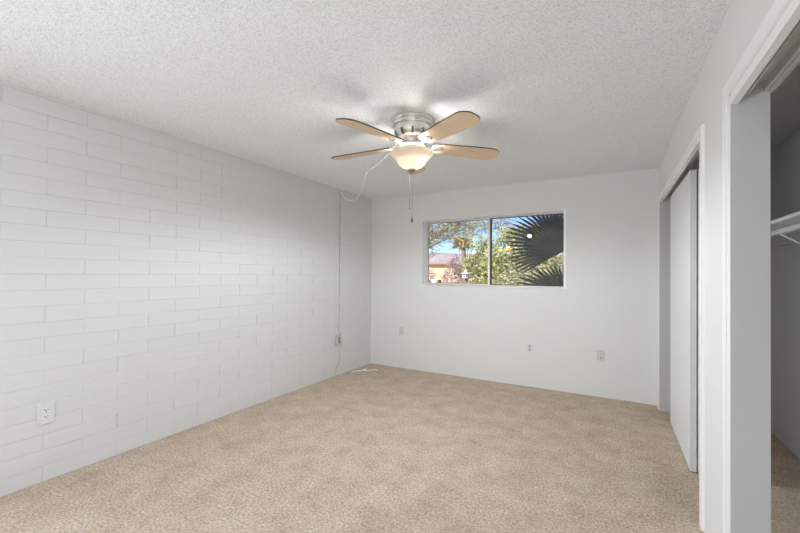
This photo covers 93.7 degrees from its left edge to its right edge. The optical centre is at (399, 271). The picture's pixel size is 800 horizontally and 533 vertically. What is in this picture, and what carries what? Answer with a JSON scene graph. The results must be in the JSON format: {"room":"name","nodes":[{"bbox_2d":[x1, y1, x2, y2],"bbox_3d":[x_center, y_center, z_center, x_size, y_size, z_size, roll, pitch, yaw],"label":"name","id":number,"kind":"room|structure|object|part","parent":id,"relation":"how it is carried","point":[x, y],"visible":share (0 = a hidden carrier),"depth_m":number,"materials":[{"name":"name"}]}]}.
{"room":"empty bedroom","nodes":[
{"label":"empty bedroom","id":0,"kind":"room"},
{"bbox_2d":[0,80,371,496],"bbox_3d":[-2.174,0.183,2.691,0.204,2.590,6.755,0,-1,29],"label":"wall","id":1,"kind":"structure","parent":0,"point":[155,285],"depth_m":2.87,"materials":[{"name":"white brick"}]},
{"bbox_2d":[37,401,54,425],"bbox_3d":[-2.235,0.895,2.366,0.016,0.130,0.082,0,-1,29],"label":"wall outlet","id":2,"kind":"object","parent":1,"relation":"attached to","point":[45,411],"visible":1,"depth_m":2.36,"materials":[{"name":"white plastic"}]},
{"bbox_2d":[43,414,49,418],"bbox_3d":[-2.230,0.915,2.363,0.003,0.031,0.033,0,-1,29],"label":"receptacle","id":3,"kind":"object","parent":2,"relation":"attached to","point":[45,416],"depth_m":2.36,"materials":[{"name":"white plastic"}]},
{"bbox_2d":[43,407,49,412],"bbox_3d":[-2.230,0.875,2.364,0.003,0.031,0.033,0,-1,29],"label":"receptacle","id":4,"kind":"object","parent":2,"relation":"attached to","point":[45,409],"depth_m":2.36,"materials":[{"name":"white plastic"}]},
{"bbox_2d":[336,191,338,334],"bbox_3d":[-0.815,-0.113,4.895,0.009,1.882,0.022,0,-1,29],"label":"cord cover","id":5,"kind":"object","parent":1,"relation":"attached to","point":[338,191],"visible":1,"depth_m":4.89,"materials":[{"name":"white plastic"}]},
{"bbox_2d":[335,335,340,344],"bbox_3d":[-0.803,0.893,4.883,0.037,0.125,0.078,0,-1,29],"label":"wall outlet","id":6,"kind":"object","parent":1,"relation":"attached to","point":[337,337],"visible":1,"depth_m":4.86,"materials":[{"name":"grey plastic"}]},
{"bbox_2d":[335,192,341,375],"bbox_3d":[-0.796,0.155,4.903,0.024,2.394,0.120,0,-1,22],"label":"power cord","id":7,"kind":"object","parent":1,"relation":"attached to","point":[340,192],"visible":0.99,"depth_m":4.92,"materials":[{"name":"white plastic"}]},
{"bbox_2d":[0,0,799,198],"bbox_3d":[-0.244,-1.157,1.620,4.614,0.140,7.155,0,-1,29],"label":"ceiling","id":8,"kind":"structure","parent":0,"point":[560,89],"depth_m":2.11,"materials":[{"name":"white paint"}]},
{"bbox_2d":[331,111,498,221],"bbox_3d":[0.044,-0.724,2.725,1.274,0.741,1.295,0,-1,29],"label":"ceiling fan","id":9,"kind":"object","parent":8,"relation":"hanging from","point":[412,130],"visible":1,"depth_m":2.62,"materials":[{"name":"brown wood"}]},
{"bbox_3d":[-0.290,-0.903,2.888,0.532,0.008,0.166,-2,10,23],"label":"blade","id":10,"kind":"part","parent":9,"relation":"part of","materials":[{"name":"brown wood"}]},
{"bbox_3d":[-0.185,-0.907,2.416,0.166,0.008,0.532,14,11,40],"label":"blade","id":11,"kind":"part","parent":9,"relation":"part of","materials":[{"name":"brown wood"}]},
{"bbox_3d":[0.086,-0.803,2.724,0.311,0.127,0.311,0,-1,29],"label":"lamp shade","id":12,"kind":"part","parent":9,"relation":"part of","materials":[{"name":"white glass"}]},
{"bbox_3d":[0.126,-0.898,3.133,0.166,0.008,0.532,-11,-3,5],"label":"blade","id":13,"kind":"part","parent":9,"relation":"part of","materials":[{"name":"brown wood"}]},
{"bbox_3d":[0.296,-0.904,2.371,0.166,0.008,0.532,13,-5,-30],"label":"blade","id":14,"kind":"part","parent":9,"relation":"part of","materials":[{"name":"brown wood"}]},
{"bbox_3d":[0.488,-0.898,2.814,0.532,0.008,0.166,2,-12,-13],"label":"blade","id":15,"kind":"part","parent":9,"relation":"part of","materials":[{"name":"brown wood"}]},
{"bbox_3d":[-0.343,-1.069,3.925,0.028,0.035,0.028,0,-1,29],"label":"ceiling hook","id":16,"kind":"object","parent":8,"relation":"attached to","visible":0},
{"bbox_2d":[341,143,396,200],"bbox_3d":[-0.392,-0.993,3.990,0.201,0.156,2.419,1,-1,-17],"label":"cord","id":17,"kind":"object","parent":16,"relation":"hanging from","point":[395,145],"visible":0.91,"depth_m":3.92,"materials":[{"name":"white plastic"}]},
{"bbox_2d":[0,363,799,532],"bbox_3d":[-0.263,1.408,1.597,4.614,0.150,7.155,0,-1,29],"label":"floor","id":18,"kind":"structure","parent":0,"point":[386,449],"depth_m":2.53,"materials":[{"name":"beige carpet"}]},
{"bbox_2d":[370,168,658,405],"bbox_3d":[1.455,0.228,4.636,4.614,2.590,0.200,0,-1,29],"label":"wall","id":19,"kind":"structure","parent":0,"point":[609,304],"depth_m":4.38,"materials":[{"name":"white paint"}]},
{"bbox_2d":[399,327,403,335],"bbox_3d":[0.020,0.849,5.318,0.072,0.116,0.007,0,-1,29],"label":"blank wall plate","id":20,"kind":"object","parent":19,"relation":"attached to","point":[401,329],"visible":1,"depth_m":5.32,"materials":[{"name":"grey plastic"}]},
{"bbox_2d":[421,210,567,288],"bbox_3d":[1.151,-0.250,4.804,1.851,0.906,0.207,0,-1,29],"label":"window","id":21,"kind":"structure","parent":19,"relation":"in","point":[425,223],"depth_m":4.87,"materials":[{"name":"silver metal"}]},
{"bbox_3d":[0.781,-0.257,5.087,0.891,0.868,0.016,0,-1,29],"label":"sliding sash","id":22,"kind":"part","parent":21,"relation":"part of","materials":[{"name":"clear glass"}]},
{"bbox_3d":[1.134,0.197,4.775,1.851,0.012,0.150,0,-1,29],"label":"sill","id":23,"kind":"part","parent":21,"relation":"part of","materials":[{"name":"white paint"}]},
{"bbox_3d":[1.573,-0.255,4.663,0.910,0.868,0.016,0,-1,29],"label":"fixed sash","id":24,"kind":"part","parent":21,"relation":"part of","materials":[{"name":"clear glass"}]},
{"bbox_2d":[526,343,532,352],"bbox_3d":[1.542,0.911,4.455,0.076,0.118,0.014,0,-1,29],"label":"wall outlet","id":25,"kind":"object","parent":19,"relation":"attached to","point":[529,346],"visible":1,"depth_m":4.45,"materials":[{"name":"white plastic"}]},
{"bbox_2d":[597,350,603,360],"bbox_3d":[2.188,0.917,4.090,0.074,0.118,0.015,0,-1,29],"label":"jack plate","id":26,"kind":"object","parent":19,"relation":"attached to","point":[600,353],"visible":1,"depth_m":4.09,"materials":[{"name":"grey plastic"}]},
{"bbox_2d":[659,0,774,532],"bbox_3d":[1.041,0.116,0.878,0.106,2.440,6.755,0,-1,29],"label":"wall","id":27,"kind":"structure","parent":0,"point":[742,20],"depth_m":1.78,"materials":[{"name":"white paint"}]},
{"bbox_2d":[658,124,704,530],"bbox_3d":[2.135,0.294,2.833,0.121,2.135,2.074,0,-1,29],"label":"door frame","id":28,"kind":"structure","parent":27,"relation":"attached to","point":[698,141],"depth_m":3.36,"materials":[{"name":"white paint"}]},
{"bbox_2d":[665,149,698,198],"bbox_3d":[2.162,-0.741,2.832,0.094,0.052,1.936,0,-1,29],"label":"door track","id":29,"kind":"object","parent":27,"relation":"attached to","point":[693,164],"visible":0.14,"depth_m":2.73,"materials":[{"name":"silver metal"}]},
{"bbox_2d":[670,170,696,471],"bbox_3d":[2.225,0.332,2.963,0.036,2.048,0.985,0,-1,29],"label":"sliding closet door","id":30,"kind":"structure","parent":29,"relation":"hanging from","point":[683,202],"depth_m":2.73,"materials":[{"name":"white paint"}]},
{"bbox_3d":[2.183,-0.741,2.820,0.011,0.033,1.936,0,-1,29],"label":"rail","id":31,"kind":"part","parent":29,"relation":"part of","materials":[{"name":"silver metal"}]},
{"bbox_2d":[697,169,698,472],"bbox_3d":[2.238,0.331,2.895,0.036,2.048,0.991,0,-1,29],"label":"sliding closet door","id":32,"kind":"structure","parent":29,"relation":"hanging from","point":[698,169],"depth_m":2.53,"materials":[{"name":"white paint"}]},
{"bbox_2d":[722,0,799,532],"bbox_3d":[0.820,0.271,0.504,0.122,2.120,2.418,0,-1,29],"label":"door frame","id":33,"kind":"structure","parent":27,"relation":"attached to","point":[746,225],"depth_m":1.46,"materials":[{"name":"white paint"}]},
{"bbox_2d":[746,20,799,93],"bbox_3d":[0.847,-0.722,0.502,0.094,0.052,2.186,0,-1,29],"label":"door track","id":34,"kind":"object","parent":27,"relation":"attached to","point":[786,58],"visible":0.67,"depth_m":1.28,"materials":[{"name":"silver metal"}]},
{"bbox_3d":[0.845,-0.743,0.503,0.090,0.009,2.186,0,-1,29],"label":"track plate","id":35,"kind":"part","parent":34,"relation":"part of","materials":[{"name":"silver metal"}]},
{"bbox_3d":[0.868,-0.722,0.490,0.011,0.033,2.186,0,-1,29],"label":"rail","id":36,"kind":"part","parent":34,"relation":"part of","materials":[{"name":"silver metal"}]},
{"bbox_3d":[0.882,-0.717,0.482,0.014,0.043,2.186,0,-1,29],"label":"rail","id":37,"kind":"part","parent":34,"relation":"part of","materials":[{"name":"silver metal"}]},
{"bbox_2d":[770,127,799,458],"bbox_3d":[2.130,0.138,1.240,0.100,2.420,5.055,0,-1,29],"label":"wall","id":38,"kind":"structure","parent":0,"point":[784,157],"depth_m":2.95,"materials":[{"name":"grey paint"}]},
{"bbox_2d":[770,211,799,246],"bbox_3d":[1.967,-0.154,1.393,0.334,0.340,4.946,0,-1,29],"label":"closet shelf","id":39,"kind":"object","parent":38,"relation":"attached to","point":[786,229],"visible":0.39,"depth_m":2.31,"materials":[{"name":"white paint"}]},
{"bbox_3d":[1.839,-0.248,1.466,0.033,0.033,4.946,0,-1,29],"label":"closet rod","id":40,"kind":"part","parent":39,"relation":"part of","materials":[{"name":"white metal"}]},
{"label":"outside","id":41,"kind":"structure","parent":0,"visible":0},
{"bbox_3d":[24.520,2.094,43.468,320.000,0.276,90.145,0,-1,29],"label":"ground","id":42,"kind":"structure","parent":41,"visible":0},
{"bbox_2d":[429,268,436,281],"bbox_3d":[1.313,0.730,17.391,0.928,1.922,0.954,1,-1,-14],"label":"dry shrub","id":43,"kind":"object","parent":42,"relation":"on","point":[431,272],"visible":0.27,"depth_m":17.26,"materials":[{"name":"brown plant"}]},
{"bbox_2d":[431,279,440,282],"bbox_3d":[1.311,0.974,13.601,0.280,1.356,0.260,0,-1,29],"label":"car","id":44,"kind":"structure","parent":42,"relation":"on","point":[432,280],"depth_m":13.52,"materials":[{"name":"white metal"}]},
{"bbox_2d":[438,267,452,282],"bbox_3d":[1.998,0.682,15.849,1.009,2.004,0.982,0,-1,29],"label":"dry shrub","id":45,"kind":"object","parent":42,"relation":"on","point":[443,275],"visible":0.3,"depth_m":15.82,"materials":[{"name":"brown plant"}]},
{"bbox_2d":[429,263,467,282],"bbox_3d":[3.584,0.538,35.289,4.785,2.652,5.800,0,-1,29],"label":"house","id":46,"kind":"structure","parent":42,"relation":"on","point":[436,266],"depth_m":32.61,"materials":[{"name":"paint"}]},
{"bbox_2d":[444,255,462,282],"bbox_3d":[2.190,0.484,14.827,0.976,2.380,1.018,0,-1,29],"label":"dry shrub","id":47,"kind":"object","parent":42,"relation":"on","point":[455,276],"visible":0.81,"depth_m":14.76,"materials":[{"name":"brown plant"}]},
{"bbox_2d":[449,232,475,282],"bbox_3d":[2.001,0.186,12.071,0.936,2.923,0.882,0,-1,29],"label":"tree","id":48,"kind":"object","parent":42,"relation":"on","point":[462,243],"visible":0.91,"depth_m":11.98,"materials":[{"name":"green plant"}]},
{"bbox_3d":[2.009,-0.907,12.081,0.936,0.736,0.882,0,-1,29],"label":"crown","id":49,"kind":"part","parent":48,"relation":"part of","materials":[{"name":"green plant"}]},
{"bbox_2d":[461,268,470,282],"bbox_3d":[1.572,0.759,8.978,0.210,1.707,0.210,0,-1,29],"label":"birdhouse","id":50,"kind":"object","parent":42,"relation":"on","point":[465,275],"visible":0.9,"depth_m":8.94,"materials":[{"name":"white wood"}]},
{"bbox_2d":[429,218,518,260],"bbox_3d":[2.224,-0.361,13.528,4.181,4.065,2.115,0,-1,29],"label":"tree","id":51,"kind":"object","parent":42,"relation":"on","point":[442,233],"visible":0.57,"depth_m":13.43,"materials":[{"name":"green plant"}]},
{"bbox_2d":[472,250,476,282],"bbox_3d":[1.881,0.542,9.495,0.116,2.156,0.116,0,-1,29],"label":"lamp post","id":52,"kind":"object","parent":42,"relation":"on","point":[474,252],"visible":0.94,"depth_m":9.49,"materials":[{"name":"white metal"}]},
{"bbox_2d":[458,234,503,282],"bbox_3d":[2.287,0.279,10.608,1.370,2.732,1.330,1,-1,-31],"label":"leafy bush","id":53,"kind":"object","parent":42,"relation":"on","point":[483,246],"visible":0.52,"depth_m":10.60,"materials":[{"name":"green plant"}]},
{"bbox_2d":[477,224,563,284],"bbox_3d":[3.132,0.200,9.212,2.418,2.881,1.388,0,-1,23],"label":"leafy bush","id":54,"kind":"object","parent":42,"relation":"on","point":[502,266],"visible":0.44,"depth_m":9.17,"materials":[{"name":"green plant"}]},
{"bbox_2d":[505,214,563,285],"bbox_3d":[2.637,0.184,5.509,2.141,2.822,0.718,0,-1,16],"label":"fan palm","id":55,"kind":"object","parent":42,"relation":"on","point":[543,239],"visible":0.24,"depth_m":5.64,"materials":[{"name":"green plant"}]},
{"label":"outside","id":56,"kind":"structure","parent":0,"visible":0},
{"bbox_2d":[429,253,563,282],"bbox_3d":[11.788,-2.619,122.631,200.000,11.552,52.368,0,-1,29],"label":"hills","id":57,"kind":"structure","parent":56,"point":[443,257],"depth_m":115.78,"materials":[{"name":"pink"}]}
]}

